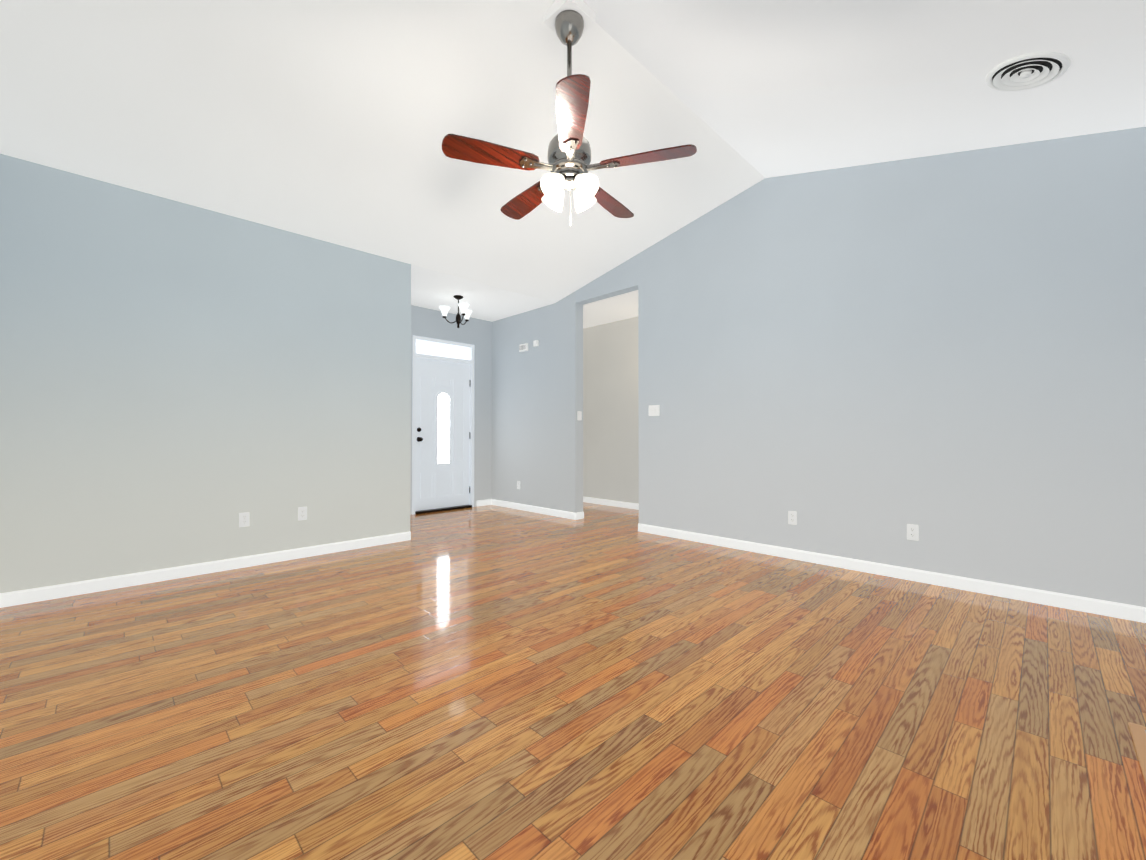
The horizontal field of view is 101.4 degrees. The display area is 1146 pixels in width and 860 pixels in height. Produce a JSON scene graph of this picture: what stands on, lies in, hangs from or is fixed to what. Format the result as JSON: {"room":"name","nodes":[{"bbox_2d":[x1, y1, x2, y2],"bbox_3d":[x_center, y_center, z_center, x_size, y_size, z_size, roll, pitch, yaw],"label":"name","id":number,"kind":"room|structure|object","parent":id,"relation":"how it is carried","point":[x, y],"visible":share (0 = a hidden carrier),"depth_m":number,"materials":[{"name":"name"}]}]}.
{"room":"empty living room","nodes":[
{"label":"empty living room","id":0,"kind":"room"},
{"bbox_2d":[0,154,411,592],"bbox_3d":[-2.637,-0.327,3.860,2.664,2.852,0.140,1,-1,-45],"label":"wall","id":1,"kind":"structure","parent":0,"point":[171,371],"depth_m":3.48,"materials":[{"name":"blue paint"}]},
{"bbox_2d":[0,531,410,607],"bbox_3d":[-2.587,1.055,3.786,2.674,0.085,0.014,1,-1,-45],"label":"baseboard","id":2,"kind":"structure","parent":1,"relation":"attached to","point":[13,598],"depth_m":3.46,"materials":[{"name":"white wood"}]},
{"bbox_2d":[239,512,249,526],"bbox_3d":[-2.630,0.718,3.750,0.070,0.114,0.008,1,-1,-45],"label":"electrical outlet","id":3,"kind":"object","parent":1,"relation":"attached to","point":[244,519],"visible":1,"depth_m":3.75,"materials":[{"name":"white plastic"}]},
{"bbox_2d":[298,506,306,520],"bbox_3d":[-2.333,0.721,4.045,0.070,0.114,0.008,1,-1,-45],"label":"electrical outlet","id":4,"kind":"object","parent":1,"relation":"attached to","point":[302,513],"visible":1,"depth_m":4.04,"materials":[{"name":"white plastic"}]},
{"bbox_2d":[412,305,491,506],"bbox_3d":[-2.226,-0.301,6.267,2.598,2.852,0.140,1,-1,-45],"label":"wall","id":5,"kind":"structure","parent":0,"point":[430,323],"depth_m":6.98,"materials":[{"name":"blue paint"}]},
{"bbox_2d":[415,358,469,510],"bbox_3d":[-1.817,0.064,6.601,0.868,2.062,0.119,1,-1,-45],"label":"front door","id":6,"kind":"structure","parent":5,"relation":"in","point":[442,475],"depth_m":6.60,"materials":[{"name":"white paint"}]},
{"bbox_2d":[416,340,469,359],"bbox_3d":[-1.843,-1.121,6.637,0.868,0.188,0.010,1,-1,-45],"label":"window","id":7,"kind":"structure","parent":5,"relation":"in","point":[436,349],"depth_m":6.63,"materials":[{"name":"white glass"}]},
{"bbox_2d":[412,335,474,514],"bbox_3d":[-1.836,-0.066,6.617,0.960,2.390,0.112,1,-1,-45],"label":"door frame","id":8,"kind":"structure","parent":5,"relation":"attached to","point":[470,361],"depth_m":6.55,"materials":[{"name":"white paint"}]},
{"bbox_2d":[415,505,471,513],"bbox_3d":[-1.829,1.114,6.598,0.868,0.030,0.130,1,-1,-45],"label":"door threshold sill","id":9,"kind":"structure","parent":5,"relation":"attached to","point":[442,509],"depth_m":6.56,"materials":[{"name":"brown metal"}]},
{"bbox_2d":[477,499,491,505],"bbox_3d":[-1.328,1.091,7.037,0.270,0.085,0.014,1,-1,-45],"label":"baseboard","id":10,"kind":"structure","parent":5,"relation":"attached to","point":[484,502],"depth_m":7.03,"materials":[{"name":"white wood"}]},
{"bbox_2d":[0,502,1145,859],"bbox_3d":[0.145,1.122,3.287,6.127,0.060,7.691,1,-1,-45],"label":"floor","id":11,"kind":"structure","parent":0,"point":[500,682],"depth_m":1.79,"materials":[{"name":"brown wood"}]},
{"bbox_2d":[0,0,1145,321],"bbox_3d":[-0.277,-1.867,2.900,4.937,0.906,7.691,1,-1,-45],"label":"ceiling","id":12,"kind":"structure","parent":0,"point":[332,120],"depth_m":2.85,"materials":[{"name":"white paint"}]},
{"bbox_2d":[439,295,471,327],"bbox_3d":[-1.404,-1.471,5.858,0.430,0.400,0.416,1,-1,-45],"label":"chandelier","id":13,"kind":"object","parent":12,"relation":"hanging from","point":[465,312],"visible":1,"depth_m":5.83,"materials":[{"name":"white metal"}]},
{"bbox_2d":[442,0,696,225],"bbox_3d":[-0.028,-1.697,2.569,1.268,1.164,1.255,1,-1,-45],"label":"ceiling fan","id":14,"kind":"object","parent":12,"relation":"hanging from","point":[569,23],"visible":1,"depth_m":2.45,"materials":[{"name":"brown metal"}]},
{"bbox_2d":[985,51,1070,90],"bbox_3d":[2.330,-1.835,2.410,0.324,0.091,0.314,1,-1,-45],"label":"ceiling vent","id":15,"kind":"object","parent":12,"relation":"in","point":[1027,71],"visible":1,"depth_m":2.39,"materials":[{"name":"white metal"}]},
{"bbox_2d":[583,290,637,327],"bbox_3d":[0.990,-1.679,5.870,1.050,0.100,3.783,1,-1,-45],"label":"ceiling","id":16,"kind":"structure","parent":0,"point":[614,308],"depth_m":6.32,"materials":[{"name":"white paint"}]},
{"bbox_2d":[583,316,638,503],"bbox_3d":[1.412,-0.325,6.275,0.140,2.900,4.063,1,-1,-45],"label":"wall","id":17,"kind":"structure","parent":0,"point":[610,419],"depth_m":6.98,"materials":[{"name":"grey paint"}]},
{"bbox_2d":[583,497,638,509],"bbox_3d":[1.357,1.082,6.205,0.014,0.085,3.783,1,-1,-45],"label":"baseboard","id":18,"kind":"structure","parent":17,"relation":"attached to","point":[612,503],"depth_m":6.98,"materials":[{"name":"white wood"}]},
{"bbox_2d":[492,127,1145,606],"bbox_3d":[1.425,-0.602,4.577,0.140,3.418,7.691,1,-1,-45],"label":"wall","id":19,"kind":"structure","parent":0,"point":[944,353],"depth_m":3.49,"materials":[{"name":"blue paint"}]},
{"bbox_2d":[519,340,538,351],"bbox_3d":[-0.617,-1.165,6.508,0.041,0.115,0.380,1,-1,-45],"label":"door chime","id":20,"kind":"object","parent":19,"relation":"attached to","point":[523,347],"visible":1,"depth_m":6.53,"materials":[{"name":"white plastic"}]},
{"bbox_2d":[491,499,574,519],"bbox_3d":[-0.608,1.085,6.494,0.014,0.085,1.799,1,-1,-45],"label":"baseboard","id":21,"kind":"structure","parent":19,"relation":"attached to","point":[548,511],"depth_m":6.39,"materials":[{"name":"white wood"}]},
{"bbox_2d":[575,512,583,519],"bbox_3d":[0.086,1.079,5.906,0.140,0.085,0.014,1,-1,-45],"label":"baseboard","id":22,"kind":"structure","parent":19,"relation":"attached to","point":[579,515],"depth_m":5.89,"materials":[{"name":"white wood"}]},
{"bbox_2d":[577,411,581,419],"bbox_3d":[0.086,-0.179,5.919,0.070,0.114,0.016,1,-1,-45],"label":"light switch","id":23,"kind":"object","parent":19,"relation":"attached to","point":[579,415],"visible":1,"depth_m":5.92,"materials":[{"name":"white plastic"}]},
{"bbox_2d":[649,405,659,415],"bbox_3d":[0.865,-0.208,5.024,0.016,0.114,0.140,1,-1,-45],"label":"light switch","id":24,"kind":"object","parent":19,"relation":"attached to","point":[654,410],"visible":1,"depth_m":5.02,"materials":[{"name":"white plastic"}]},
{"bbox_2d":[788,511,796,524],"bbox_3d":[1.875,0.750,4.004,0.008,0.114,0.070,1,-1,-45],"label":"electrical outlet","id":25,"kind":"object","parent":19,"relation":"attached to","point":[792,517],"visible":1,"depth_m":4.00,"materials":[{"name":"white plastic"}]},
{"bbox_2d":[638,523,1145,622],"bbox_3d":[2.351,1.052,3.518,0.014,0.085,4.629,1,-1,-45],"label":"baseboard","id":26,"kind":"structure","parent":19,"relation":"attached to","point":[1102,607],"depth_m":3.32,"materials":[{"name":"white wood"}]},
{"bbox_2d":[907,524,918,540],"bbox_3d":[2.468,0.744,3.406,0.008,0.114,0.070,1,-1,-45],"label":"electrical outlet","id":27,"kind":"object","parent":19,"relation":"attached to","point":[912,531],"visible":1,"depth_m":3.40,"materials":[{"name":"white plastic"}]}
]}

